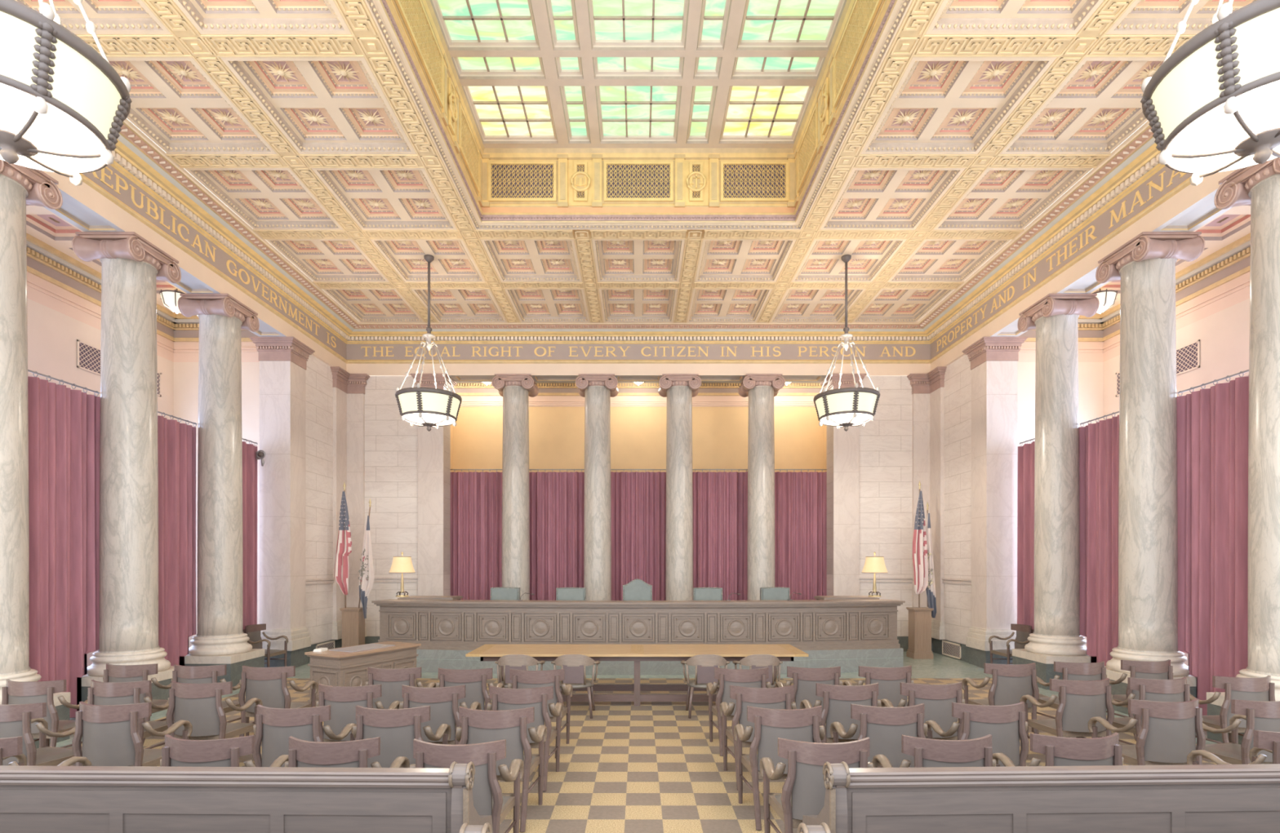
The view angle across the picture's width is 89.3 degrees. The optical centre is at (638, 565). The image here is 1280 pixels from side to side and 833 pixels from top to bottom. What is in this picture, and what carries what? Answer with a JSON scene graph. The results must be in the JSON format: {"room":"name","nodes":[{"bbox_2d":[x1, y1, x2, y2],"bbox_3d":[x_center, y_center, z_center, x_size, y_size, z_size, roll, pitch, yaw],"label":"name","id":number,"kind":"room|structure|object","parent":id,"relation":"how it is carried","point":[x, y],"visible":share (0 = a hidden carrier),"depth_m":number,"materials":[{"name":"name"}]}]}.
{"room":"courtroom","nodes":[
{"label":"courtroom","id":0,"kind":"room"},
{"bbox_2d":[26,204,186,314],"bbox_3d":[-8.670,-5.300,7.810,2.260,0.300,11.620,0,0,0],"label":"ceiling","id":1,"kind":"structure","parent":0,"point":[42,224],"depth_m":10.18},
{"bbox_2d":[26,232,259,666],"bbox_3d":[-8.650,-1.540,7.810,2.300,7.220,11.620,0,0,0],"label":"wall","id":2,"kind":"structure","parent":0,"point":[64,293],"depth_m":11.40,"materials":[{"name":"beige paint"}]},
{"bbox_2d":[27,369,100,718],"bbox_3d":[-7.582,-0.194,8.245,0.184,4.489,1.730,0,0,0],"label":"curtain","id":3,"kind":"object","parent":2,"relation":"hanging from","point":[64,422],"visible":0.63,"depth_m":8.50,"materials":[{"name":"red fabric"}]},
{"bbox_2d":[157,411,196,666],"bbox_3d":[-7.582,-0.194,10.245,0.185,4.489,1.750,0,0,0],"label":"curtain","id":4,"kind":"object","parent":2,"relation":"hanging from","point":[176,442],"visible":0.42,"depth_m":10.55,"materials":[{"name":"red fabric"}]},
{"bbox_2d":[92,166,336,347],"bbox_3d":[-6.974,-5.107,11.533,0.013,0.253,6.838,0,0,0],"label":"inscription","id":5,"kind":"object","parent":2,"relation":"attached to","point":[103,174],"visible":0.91,"depth_m":10.24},
{"bbox_2d":[242,438,257,630],"bbox_3d":[-7.582,-0.194,12.135,0.186,4.489,1.510,0,0,0],"label":"curtain","id":6,"kind":"object","parent":2,"relation":"hanging from","point":[249,451],"visible":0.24,"depth_m":12.62,"materials":[{"name":"red fabric"}]},
{"bbox_2d":[360,346,915,358],"bbox_3d":[-0.003,-5.092,15.494,13.242,0.292,0.013,0,0,0],"label":"inscription","id":7,"kind":"object","parent":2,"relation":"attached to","point":[445,348],"visible":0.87,"depth_m":15.49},
{"bbox_2d":[44,188,1234,382],"bbox_3d":[0.000,-5.185,9.525,15.080,1.290,13.070,0,0,0],"label":"trim","id":8,"kind":"structure","parent":2,"relation":"attached to","point":[72,211],"depth_m":10.45,"materials":[{"name":"paint"}]},
{"bbox_2d":[81,164,1192,359],"bbox_3d":[0.000,-5.103,9.245,13.960,0.375,12.510,0,0,0],"label":"trim","id":9,"kind":"structure","parent":8,"relation":"attached to","point":[1101,224],"depth_m":14.13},
{"bbox_2d":[110,118,1165,344],"bbox_3d":[0.000,-5.443,9.245,13.960,0.306,12.510,0,0,0],"label":"trim","id":10,"kind":"structure","parent":9,"relation":"attached to","point":[137,157],"depth_m":12.59,"materials":[{"name":"paint"}]},
{"bbox_2d":[936,170,1186,351],"bbox_3d":[6.974,-5.109,10.787,0.013,0.256,8.760,0,0,0],"label":"inscription","id":11,"kind":"object","parent":9,"relation":"attached to","point":[1151,184],"visible":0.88,"depth_m":10.46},
{"bbox_2d":[305,355,342,662],"bbox_3d":[-7.247,-1.235,14.580,0.505,6.610,1.960,0,0,0],"label":"wall","id":12,"kind":"structure","parent":0,"point":[319,582],"depth_m":14.28,"materials":[{"name":"stone"}]},
{"bbox_2d":[14,0,1257,323],"bbox_3d":[0.000,-6.402,9.172,14.000,1.655,12.655,0,0,0],"label":"ceiling","id":13,"kind":"structure","parent":0,"point":[300,117],"depth_m":8.96,"materials":[{"name":"paint"}]},
{"bbox_2d":[0,0,132,186],"bbox_3d":[-3.860,-4.085,3.980,1.169,3.200,1.190,0,0,0],"label":"chandelier","id":14,"kind":"object","parent":13,"relation":"hanging from","point":[64,107],"visible":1,"depth_m":3.96,"materials":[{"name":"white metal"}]},
{"bbox_2d":[395,254,462,431],"bbox_3d":[-3.860,-4.085,11.950,1.169,3.200,1.190,0,0,0],"label":"chandelier","id":15,"kind":"object","parent":13,"relation":"hanging from","point":[429,407],"visible":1,"depth_m":11.71,"materials":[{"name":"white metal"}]},
{"bbox_2d":[364,0,912,230],"bbox_3d":[0.000,-6.360,7.048,5.420,1.540,7.515,0,0,0],"label":"skylight well","id":16,"kind":"structure","parent":13,"relation":"attached to","point":[498,188],"depth_m":10.65,"materials":[{"name":"metal"}]},
{"bbox_2d":[391,0,443,112],"bbox_3d":[-2.579,-6.315,7.150,0.051,0.710,2.760,0,0,0],"label":"grille","id":17,"kind":"object","parent":16,"relation":"attached to","point":[413,18],"depth_m":7.77,"materials":[{"name":"metal"}]},
{"bbox_2d":[458,102,479,196],"bbox_3d":[-2.579,-6.315,9.860,0.051,0.710,1.220,0,0,0],"label":"grille","id":18,"kind":"object","parent":16,"relation":"attached to","point":[468,149],"depth_m":9.81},
{"bbox_2d":[488,160,558,204],"bbox_3d":[-1.910,-6.315,10.674,1.220,0.710,0.051,0,0,0],"label":"grille","id":19,"kind":"object","parent":16,"relation":"attached to","point":[509,182],"depth_m":10.66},
{"bbox_2d":[601,160,675,204],"bbox_3d":[0.000,-6.315,10.674,1.240,0.710,0.051,0,0,0],"label":"grille","id":20,"kind":"object","parent":16,"relation":"attached to","point":[623,182],"depth_m":10.67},
{"bbox_2d":[430,0,847,148],"bbox_3d":[0.000,-6.890,7.048,5.200,0.120,7.295,0,0,0],"label":"skylight","id":21,"kind":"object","parent":16,"relation":"attached to","point":[531,73],"depth_m":8.98,"materials":[{"name":"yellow glass"}]},
{"bbox_2d":[718,160,788,204],"bbox_3d":[1.910,-6.315,10.674,1.220,0.710,0.051,0,0,0],"label":"grille","id":22,"kind":"object","parent":16,"relation":"attached to","point":[740,182],"depth_m":10.67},
{"bbox_2d":[797,102,817,196],"bbox_3d":[2.579,-6.315,9.860,0.051,0.710,1.220,0,0,0],"label":"grille","id":23,"kind":"object","parent":16,"relation":"attached to","point":[807,155],"depth_m":9.83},
{"bbox_2d":[833,0,884,112],"bbox_3d":[2.579,-6.315,7.150,0.051,0.710,2.760,0,0,0],"label":"grille","id":24,"kind":"object","parent":16,"relation":"attached to","point":[864,15],"depth_m":7.77,"materials":[{"name":"metal"}]},
{"bbox_2d":[813,254,879,431],"bbox_3d":[3.830,-4.085,11.950,1.169,3.200,1.190,0,0,0],"label":"chandelier","id":25,"kind":"object","parent":13,"relation":"hanging from","point":[845,407],"visible":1,"depth_m":11.68,"materials":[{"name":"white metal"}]},
{"bbox_2d":[1140,0,1279,186],"bbox_3d":[3.830,-4.085,3.980,1.169,3.200,1.190,0,0,0],"label":"chandelier","id":26,"kind":"object","parent":13,"relation":"hanging from","point":[1211,106],"visible":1,"depth_m":3.95,"materials":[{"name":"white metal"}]},
{"bbox_2d":[364,376,912,652],"bbox_3d":[0.000,-1.235,15.787,15.000,6.610,0.545,0,0,0],"label":"wall","id":27,"kind":"structure","parent":0,"point":[886,442],"depth_m":15.56,"materials":[{"name":"stone"}]},
{"bbox_2d":[410,373,457,595],"bbox_3d":[-4.965,-1.234,15.765,0.870,6.608,0.830,0,0,0],"label":"pilaster","id":28,"kind":"object","parent":27,"relation":"attached to","point":[431,446],"visible":0.5,"depth_m":15.48,"materials":[{"name":"beige stone"}]},
{"bbox_2d":[69,666,1207,736],"bbox_3d":[0.000,2.120,8.200,19.360,0.100,19.400,0,0,0],"label":"trim","id":29,"kind":"structure","parent":27,"relation":"attached to","point":[70,719],"depth_m":8.66,"materials":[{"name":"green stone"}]},
{"bbox_2d":[0,158,70,748],"bbox_3d":[-7.260,-1.234,7.240,0.980,6.608,1.010,0,0,0],"label":"column","id":30,"kind":"structure","parent":29,"relation":"on","point":[21,186],"depth_m":7.21,"materials":[{"name":"grey stone"}]},
{"bbox_2d":[71,231,181,718],"bbox_3d":[-7.260,-1.234,9.250,0.980,6.608,1.010,0,0,0],"label":"column","id":31,"kind":"structure","parent":29,"relation":"on","point":[131,268],"depth_m":8.99,"materials":[{"name":"stone"}]},
{"bbox_2d":[177,293,264,687],"bbox_3d":[-7.260,-1.234,11.260,0.980,6.608,1.010,0,0,0],"label":"column","id":32,"kind":"structure","parent":29,"relation":"on","point":[220,639],"depth_m":10.98,"materials":[{"name":"stone"}]},
{"bbox_2d":[248,337,315,667],"bbox_3d":[-7.290,-1.234,13.300,0.880,6.608,0.860,0,0,0],"label":"pier","id":33,"kind":"object","parent":29,"relation":"on","point":[282,360],"visible":0.97,"depth_m":13.00,"materials":[{"name":"beige stone"}]},
{"bbox_2d":[491,373,538,600],"bbox_3d":[-2.985,-1.234,15.780,1.010,6.608,0.980,0,0,0],"label":"column","id":34,"kind":"structure","parent":29,"relation":"on","point":[515,389],"depth_m":15.49,"materials":[{"name":"grey stone"}]},
{"bbox_2d":[575,373,618,600],"bbox_3d":[-0.995,-1.234,15.780,1.010,6.608,0.980,0,0,0],"label":"column","id":35,"kind":"structure","parent":29,"relation":"on","point":[597,389],"depth_m":15.49,"materials":[{"name":"stone"}]},
{"bbox_2d":[657,373,701,600],"bbox_3d":[0.995,-1.234,15.780,1.010,6.608,0.980,0,0,0],"label":"column","id":36,"kind":"structure","parent":29,"relation":"on","point":[679,389],"depth_m":15.49,"materials":[{"name":"stone"}]},
{"bbox_2d":[737,373,785,600],"bbox_3d":[2.985,-1.234,15.780,1.010,6.608,0.980,0,0,0],"label":"column","id":37,"kind":"structure","parent":29,"relation":"on","point":[761,389],"depth_m":15.49,"materials":[{"name":"stone"}]},
{"bbox_2d":[961,337,1027,668],"bbox_3d":[7.290,-1.234,13.300,0.880,6.608,0.860,0,0,0],"label":"pier","id":38,"kind":"object","parent":29,"relation":"on","point":[993,361],"visible":0.95,"depth_m":13.00,"materials":[{"name":"beige stone"}]},
{"bbox_2d":[1012,293,1099,689],"bbox_3d":[7.260,-1.234,11.260,0.980,6.608,1.010,0,0,0],"label":"column","id":39,"kind":"structure","parent":29,"relation":"on","point":[1056,637],"depth_m":10.98,"materials":[{"name":"stone"}]},
{"bbox_2d":[1095,231,1204,715],"bbox_3d":[7.260,-1.234,9.250,0.980,6.608,1.010,0,0,0],"label":"column","id":40,"kind":"structure","parent":29,"relation":"on","point":[1144,265],"depth_m":8.99,"materials":[{"name":"stone"}]},
{"bbox_2d":[1206,156,1279,745],"bbox_3d":[7.260,-1.234,7.240,0.980,6.608,1.010,0,0,0],"label":"column","id":41,"kind":"structure","parent":29,"relation":"on","point":[1257,186],"depth_m":7.21,"materials":[{"name":"stone"}]},
{"bbox_2d":[820,373,866,595],"bbox_3d":[4.965,-1.234,15.765,0.870,6.608,0.830,0,0,0],"label":"pilaster","id":42,"kind":"object","parent":27,"relation":"attached to","point":[845,571],"visible":0.56,"depth_m":15.48,"materials":[{"name":"beige stone"}]},
{"bbox_2d":[450,382,826,472],"bbox_3d":[0.000,-1.540,16.980,10.400,7.220,1.840,0,0,0],"label":"wall","id":43,"kind":"structure","parent":0,"point":[638,413],"depth_m":17.80,"materials":[{"name":"paint"}]},
{"bbox_2d":[450,469,502,599],"bbox_3d":[-3.942,-0.194,16.416,1.896,4.489,0.199,0,0,0],"label":"curtain","id":44,"kind":"object","parent":43,"relation":"hanging from","point":[476,498],"visible":0.38,"depth_m":16.42,"materials":[{"name":"red fabric"}]},
{"bbox_2d":[528,469,584,600],"bbox_3d":[-1.990,-0.194,16.425,1.970,4.489,0.174,0,0,0],"label":"curtain","id":45,"kind":"object","parent":43,"relation":"hanging from","point":[557,500],"visible":0.38,"depth_m":16.42,"materials":[{"name":"red fabric"}]},
{"bbox_2d":[610,469,666,600],"bbox_3d":[0.000,-0.194,16.419,1.970,4.489,0.191,0,0,0],"label":"curtain","id":46,"kind":"object","parent":43,"relation":"hanging from","point":[637,500],"visible":0.46,"depth_m":16.42,"materials":[{"name":"red fabric"}]},
{"bbox_2d":[692,469,747,600],"bbox_3d":[1.990,-0.194,16.420,1.970,4.489,0.186,0,0,0],"label":"curtain","id":47,"kind":"object","parent":43,"relation":"hanging from","point":[720,500],"visible":0.41,"depth_m":16.41,"materials":[{"name":"red fabric"}]},
{"bbox_2d":[774,469,826,599],"bbox_3d":[3.942,-0.194,16.417,1.895,4.489,0.171,0,0,0],"label":"curtain","id":48,"kind":"object","parent":43,"relation":"hanging from","point":[800,498],"visible":0.4,"depth_m":16.42,"materials":[{"name":"red fabric"}]},
{"bbox_2d":[68,678,1216,832],"bbox_3d":[0.000,2.120,5.180,12.920,0.100,13.360,0,0,0],"label":"floor","id":49,"kind":"structure","parent":0,"point":[649,767],"depth_m":6.56,"materials":[{"name":"tile"}]},
{"bbox_2d":[0,702,82,766],"bbox_3d":[-5.172,1.608,5.544,0.678,0.940,0.627,0,0,13],"label":"armchair","id":50,"kind":"object","parent":49,"relation":"on","point":[15,720],"visible":0.62,"depth_m":5.30,"materials":[{"name":"brown wood"}]},
{"bbox_2d":[1,679,88,748],"bbox_3d":[-5.989,1.608,6.580,0.678,0.940,0.627,0,0,3],"label":"armchair","id":51,"kind":"object","parent":49,"relation":"on","point":[14,692],"visible":0.5,"depth_m":6.35,"materials":[{"name":"brown wood"}]},
{"bbox_2d":[87,680,174,749],"bbox_3d":[-5.115,1.608,6.545,0.678,0.940,0.627,0,0,3],"label":"armchair","id":52,"kind":"object","parent":49,"relation":"on","point":[99,693],"visible":0.38,"depth_m":6.32,"materials":[{"name":"brown wood"}]},
{"bbox_2d":[71,702,192,766],"bbox_3d":[-4.344,1.608,5.519,0.678,0.940,0.627,0,0,3],"label":"armchair","id":53,"kind":"object","parent":49,"relation":"on","point":[109,734],"visible":0.75,"depth_m":5.28,"materials":[{"name":"brown wood"}]},
{"bbox_2d":[102,663,171,745],"bbox_3d":[-5.853,1.608,7.625,0.678,0.940,0.627,0,0,3],"label":"armchair","id":54,"kind":"object","parent":49,"relation":"on","point":[113,673],"visible":0.35,"depth_m":7.40,"materials":[{"name":"brown wood"}]},
{"bbox_2d":[165,680,262,740],"bbox_3d":[-4.271,1.608,6.476,0.678,0.940,0.627,0,0,3],"label":"armchair","id":55,"kind":"object","parent":49,"relation":"on","point":[199,704],"visible":0.78,"depth_m":6.24,"materials":[{"name":"brown wood"}]},
{"bbox_2d":[160,734,288,767],"bbox_3d":[-2.866,1.608,4.468,0.678,0.940,0.627,0,0,3],"label":"armchair","id":56,"kind":"object","parent":49,"relation":"on","point":[224,753],"visible":0.38,"depth_m":4.23,"materials":[{"name":"brown wood"}]},
{"bbox_2d":[0,761,493,832],"bbox_3d":[-3.460,1.544,3.618,5.211,1.053,0.578,0,0,1],"label":"pew","id":57,"kind":"object","parent":49,"relation":"on","point":[33,799],"visible":1,"depth_m":3.35,"materials":[{"name":"brown wood"}]},
{"bbox_2d":[238,665,318,737],"bbox_3d":[-4.178,1.608,7.462,0.678,0.940,0.627,0,0,3],"label":"armchair","id":58,"kind":"object","parent":49,"relation":"on","point":[268,685],"visible":0.8,"depth_m":7.23,"materials":[{"name":"brown wood"}]},
{"bbox_2d":[252,704,356,767],"bbox_3d":[-2.797,1.608,5.399,0.678,0.940,0.627,0,0,3],"label":"armchair","id":59,"kind":"object","parent":49,"relation":"on","point":[273,727],"visible":0.51,"depth_m":5.16,"materials":[{"name":"brown wood"}]},
{"bbox_2d":[284,736,409,768],"bbox_3d":[-2.009,1.608,4.421,0.678,0.940,0.627,0,0,2],"label":"armchair","id":60,"kind":"object","parent":49,"relation":"on","point":[301,753],"visible":0.36,"depth_m":4.18,"materials":[{"name":"brown wood"}]},
{"bbox_2d":[315,684,399,742],"bbox_3d":[-2.751,1.608,6.326,0.678,0.940,0.627,0,0,3],"label":"armchair","id":61,"kind":"object","parent":49,"relation":"on","point":[343,701],"visible":0.48,"depth_m":6.07,"materials":[{"name":"brown wood"}]},
{"bbox_2d":[304,641,421,706],"bbox_3d":[-4.191,1.670,9.974,0.740,0.800,1.540,0,0,26],"label":"desk","id":62,"kind":"object","parent":49,"relation":"on","point":[327,668],"visible":0.49,"depth_m":9.44,"materials":[{"name":"brown wood"}]},
{"bbox_2d":[365,666,435,709],"bbox_3d":[-2.720,1.608,7.372,0.678,0.940,0.627,0,0,3],"label":"armchair","id":63,"kind":"object","parent":49,"relation":"on","point":[392,681],"visible":0.43,"depth_m":7.12,"materials":[{"name":"brown wood"}]},
{"bbox_2d":[352,705,451,768],"bbox_3d":[-1.983,1.608,5.375,0.678,0.940,0.627,0,0,2],"label":"armchair","id":64,"kind":"object","parent":49,"relation":"on","point":[397,729],"visible":0.59,"depth_m":5.13,"materials":[{"name":"brown wood"}]},
{"bbox_2d":[399,684,481,745],"bbox_3d":[-1.938,1.608,6.277,0.678,0.940,0.627,0,0,2],"label":"armchair","id":65,"kind":"object","parent":49,"relation":"on","point":[442,702],"visible":0.48,"depth_m":6.04,"materials":[{"name":"brown wood"}]},
{"bbox_2d":[409,738,524,832],"bbox_3d":[-1.165,1.608,4.359,0.678,0.940,0.627,0,0,1],"label":"armchair","id":66,"kind":"object","parent":49,"relation":"on","point":[488,798],"visible":0.61,"depth_m":4.14,"materials":[{"name":"brown wood"}]},
{"bbox_2d":[435,667,504,710],"bbox_3d":[-1.913,1.608,7.306,0.678,0.940,0.627,0,0,2],"label":"armchair","id":67,"kind":"object","parent":49,"relation":"on","point":[474,681],"visible":0.35,"depth_m":7.07,"materials":[{"name":"brown wood"}]},
{"bbox_2d":[455,706,546,832],"bbox_3d":[-1.136,1.608,5.329,0.678,0.940,0.627,0,0,1],"label":"armchair","id":68,"kind":"object","parent":49,"relation":"on","point":[477,726],"visible":0.74,"depth_m":5.10,"materials":[{"name":"brown wood"}]},
{"bbox_2d":[486,685,563,791],"bbox_3d":[-1.100,1.608,6.230,0.678,0.940,0.627,0,0,1],"label":"armchair","id":69,"kind":"object","parent":49,"relation":"on","point":[503,699],"visible":0.64,"depth_m":6.00,"materials":[{"name":"brown wood"}]},
{"bbox_2d":[507,668,572,759],"bbox_3d":[-1.107,1.608,7.241,0.678,0.940,0.627,0,0,1],"label":"armchair","id":70,"kind":"object","parent":49,"relation":"on","point":[522,679],"visible":0.52,"depth_m":7.01,"materials":[{"name":"brown wood"}]},
{"bbox_2d":[551,654,599,719],"bbox_3d":[-0.881,1.642,9.000,0.689,0.863,0.530,0,0,0],"label":"chair","id":71,"kind":"object","parent":49,"relation":"on","point":[574,665],"visible":0.77,"depth_m":8.77,"materials":[{"name":"brown wood"}]},
{"bbox_2d":[55,652,1216,748],"bbox_3d":[0.000,2.119,7.050,15.000,0.101,17.100,0,0,0],"label":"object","id":72,"kind":"object","parent":49,"relation":"on","point":[941,666],"depth_m":12.38,"materials":[{"name":"green stone"}]},
{"bbox_2d":[330,366,369,644],"bbox_3d":[-6.800,-1.234,15.250,0.720,6.608,0.880,0,0,0],"label":"pilaster","id":73,"kind":"object","parent":72,"relation":"on","point":[348,389],"visible":0.81,"depth_m":15.48,"materials":[{"name":"beige stone"}]},
{"bbox_2d":[416,648,902,675],"bbox_3d":[0.000,1.850,13.603,10.377,0.440,2.813,0,0,0],"label":"dais","id":74,"kind":"object","parent":72,"relation":"on","point":[429,660],"visible":0.29,"depth_m":12.42,"materials":[{"name":"green stone"}]},
{"bbox_2d":[371,599,905,650],"bbox_3d":[0.000,1.163,13.335,10.386,0.935,2.430,0,0,0],"label":"bench","id":75,"kind":"object","parent":74,"relation":"on","point":[434,624],"visible":0.98,"depth_m":12.35,"materials":[{"name":"brown wood"}]},
{"bbox_2d":[906,607,933,659],"bbox_3d":[6.290,1.512,14.500,0.440,1.115,0.410,0,0,0],"label":"lectern","id":76,"kind":"object","parent":72,"relation":"on","point":[919,618],"visible":1,"depth_m":14.33,"materials":[{"name":"brown wood"}]},
{"bbox_2d":[912,480,928,607],"bbox_3d":[6.248,-0.477,14.382,0.328,2.826,0.136,0,0,0],"label":"flag","id":77,"kind":"object","parent":76,"relation":"on","point":[920,561],"visible":1,"depth_m":14.37,"materials":[{"name":"multicoloured fabric"}]},
{"bbox_2d":[906,366,946,652],"bbox_3d":[6.800,-1.234,15.250,0.720,6.608,0.880,0,0,0],"label":"pilaster","id":78,"kind":"object","parent":72,"relation":"on","point":[927,389],"visible":0.76,"depth_m":15.30,"materials":[{"name":"beige stone"}]},
{"bbox_2d":[465,644,808,706],"bbox_3d":[-0.020,1.679,9.980,4.960,0.782,1.200,0,0,0],"label":"table","id":79,"kind":"object","parent":49,"relation":"on","point":[487,652],"visible":0.76,"depth_m":9.60,"materials":[{"name":"brown wood"}]},
{"bbox_2d":[706,667,770,756],"bbox_3d":[1.141,1.608,7.328,0.678,0.940,0.627,0,0,-1],"label":"armchair","id":80,"kind":"object","parent":49,"relation":"on","point":[752,678],"visible":0.57,"depth_m":7.10,"materials":[{"name":"brown wood"}]},
{"bbox_2d":[720,685,796,790],"bbox_3d":[1.165,1.608,6.262,0.678,0.940,0.627,0,0,-1],"label":"armchair","id":81,"kind":"object","parent":49,"relation":"on","point":[778,698],"visible":0.61,"depth_m":6.04,"materials":[{"name":"brown wood"}]},
{"bbox_2d":[733,706,825,830],"bbox_3d":[1.176,1.608,5.364,0.678,0.940,0.627,0,0,-1],"label":"armchair","id":82,"kind":"object","parent":49,"relation":"on","point":[770,725],"visible":0.75,"depth_m":5.13,"materials":[{"name":"brown wood"}]},
{"bbox_2d":[774,666,843,710],"bbox_3d":[1.967,1.608,7.417,0.678,0.940,0.627,0,0,-2],"label":"armchair","id":83,"kind":"object","parent":49,"relation":"on","point":[804,680],"visible":0.33,"depth_m":7.18,"materials":[{"name":"brown wood"}]},
{"bbox_2d":[759,737,873,832],"bbox_3d":[1.218,1.608,4.397,0.678,0.940,0.627,0,0,-1],"label":"armchair","id":84,"kind":"object","parent":49,"relation":"on","point":[803,789],"visible":0.68,"depth_m":4.17,"materials":[{"name":"brown wood"}]},
{"bbox_2d":[800,683,881,743],"bbox_3d":[2.008,1.608,6.375,0.678,0.940,0.627,0,0,-2],"label":"armchair","id":85,"kind":"object","parent":49,"relation":"on","point":[837,700],"visible":0.56,"depth_m":6.14,"materials":[{"name":"brown wood"}]},
{"bbox_2d":[842,665,914,707],"bbox_3d":[2.785,1.608,7.462,0.678,0.940,0.627,0,0,-3],"label":"armchair","id":86,"kind":"object","parent":49,"relation":"on","point":[889,680],"visible":0.4,"depth_m":7.21,"materials":[{"name":"brown wood"}]},
{"bbox_2d":[830,703,928,768],"bbox_3d":[2.040,1.608,5.446,0.678,0.940,0.627,0,0,-2],"label":"armchair","id":87,"kind":"object","parent":49,"relation":"on","point":[884,726],"visible":0.5,"depth_m":5.20,"materials":[{"name":"brown wood"}]},
{"bbox_2d":[880,682,964,740],"bbox_3d":[2.838,1.608,6.425,0.678,0.940,0.627,0,0,-3],"label":"armchair","id":88,"kind":"object","parent":49,"relation":"on","point":[937,700],"visible":0.49,"depth_m":6.17,"materials":[{"name":"brown wood"}]},
{"bbox_2d":[871,734,995,768],"bbox_3d":[2.061,1.608,4.468,0.678,0.940,0.627,0,0,-2],"label":"armchair","id":89,"kind":"object","parent":49,"relation":"on","point":[926,753],"visible":0.41,"depth_m":4.23,"materials":[{"name":"brown wood"}]},
{"bbox_2d":[924,702,1029,767],"bbox_3d":[2.896,1.608,5.507,0.678,0.940,0.627,0,0,-3],"label":"armchair","id":90,"kind":"object","parent":49,"relation":"on","point":[1006,725],"visible":0.63,"depth_m":5.27,"materials":[{"name":"brown wood"}]},
{"bbox_2d":[961,662,1039,734],"bbox_3d":[4.316,1.608,7.673,0.678,0.940,0.627,0,0,-3],"label":"armchair","id":91,"kind":"object","parent":49,"relation":"on","point":[1010,682],"visible":0.76,"depth_m":7.44,"materials":[{"name":"leather"}]},
{"bbox_2d":[802,761,1279,832],"bbox_3d":[3.567,1.544,3.649,5.211,1.053,0.578,0,0,-2],"label":"pew","id":92,"kind":"object","parent":49,"relation":"on","point":[1175,798],"visible":1,"depth_m":3.37,"materials":[{"name":"brown wood"}]},
{"bbox_2d":[992,732,1124,767],"bbox_3d":[2.947,1.608,4.516,0.678,0.940,0.627,0,0,-3],"label":"armchair","id":93,"kind":"object","parent":49,"relation":"on","point":[1058,751],"visible":0.43,"depth_m":4.28,"materials":[{"name":"brown wood"}]},
{"bbox_2d":[1019,678,1114,760],"bbox_3d":[4.421,1.608,6.633,0.678,0.940,0.627,0,0,-3],"label":"armchair","id":94,"kind":"object","parent":49,"relation":"on","point":[1081,701],"visible":0.88,"depth_m":6.40,"materials":[{"name":"brown wood"}]},
{"bbox_2d":[1106,659,1173,741],"bbox_3d":[6.092,1.608,7.922,0.678,0.940,0.627,0,0,-3],"label":"armchair","id":95,"kind":"object","parent":49,"relation":"on","point":[1159,670],"visible":0.42,"depth_m":7.69,"materials":[{"name":"brown wood"}]},
{"bbox_2d":[1097,677,1190,745],"bbox_3d":[5.259,1.608,6.706,0.678,0.940,0.627,0,0,-3],"label":"armchair","id":96,"kind":"object","parent":49,"relation":"on","point":[1150,690],"visible":0.49,"depth_m":6.47,"materials":[{"name":"brown wood"}]},
{"bbox_2d":[1088,698,1205,765],"bbox_3d":[4.462,1.608,5.645,0.678,0.940,0.627,0,0,-3],"label":"armchair","id":97,"kind":"object","parent":49,"relation":"on","point":[1167,734],"visible":0.77,"depth_m":5.41,"materials":[{"name":"brown wood"}]},
{"bbox_2d":[1190,675,1275,743],"bbox_3d":[6.201,1.608,6.799,0.678,0.940,0.627,0,0,-3],"label":"armchair","id":98,"kind":"object","parent":49,"relation":"on","point":[1261,689],"visible":0.56,"depth_m":6.57,"materials":[{"name":"brown wood"}]},
{"bbox_2d":[1195,699,1279,764],"bbox_3d":[5.293,1.608,5.671,0.678,0.940,0.627,0,0,-13],"label":"armchair","id":99,"kind":"object","parent":49,"relation":"on","point":[1264,716],"visible":0.62,"depth_m":5.43,"materials":[{"name":"brown wood"}]},
{"bbox_2d":[933,355,971,662],"bbox_3d":[7.247,-1.235,14.580,0.505,6.610,1.960,0,0,0],"label":"wall","id":100,"kind":"structure","parent":0,"point":[957,582],"depth_m":14.29,"materials":[{"name":"stone"}]},
{"bbox_2d":[40,168,1238,375],"bbox_3d":[0.000,-4.728,9.245,13.960,0.375,12.510,0,0,0],"label":"trim","id":101,"kind":"structure","parent":100,"relation":"attached to","point":[91,195],"depth_m":12.53,"materials":[{"name":"paint"}]},
{"bbox_2d":[1017,233,1250,666],"bbox_3d":[8.650,-1.540,7.810,2.300,7.220,11.620,0,0,0],"label":"wall","id":102,"kind":"structure","parent":0,"point":[1212,293],"depth_m":11.39,"materials":[{"name":"beige paint"}]},
{"bbox_2d":[1017,438,1035,630],"bbox_3d":[7.582,-0.194,12.135,0.178,4.489,1.510,0,0,0],"label":"curtain","id":103,"kind":"object","parent":102,"relation":"hanging from","point":[1025,487],"visible":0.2,"depth_m":12.61,"materials":[{"name":"red fabric"}]},
{"bbox_2d":[1079,411,1119,666],"bbox_3d":[7.583,-0.194,10.245,0.204,4.489,1.751,0,0,0],"label":"curtain","id":104,"kind":"object","parent":102,"relation":"hanging from","point":[1099,442],"visible":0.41,"depth_m":10.57,"materials":[{"name":"red fabric"}]},
{"bbox_2d":[1176,369,1248,715],"bbox_3d":[7.577,-0.194,8.235,0.188,4.489,1.751,0,0,0],"label":"curtain","id":105,"kind":"object","parent":102,"relation":"hanging from","point":[1212,423],"visible":0.53,"depth_m":8.54,"materials":[{"name":"red fabric"}]},
{"bbox_2d":[1090,204,1250,314],"bbox_3d":[8.670,-5.300,7.810,2.260,0.300,11.620,0,0,0],"label":"ceiling","id":106,"kind":"structure","parent":0,"point":[1234,224],"depth_m":10.18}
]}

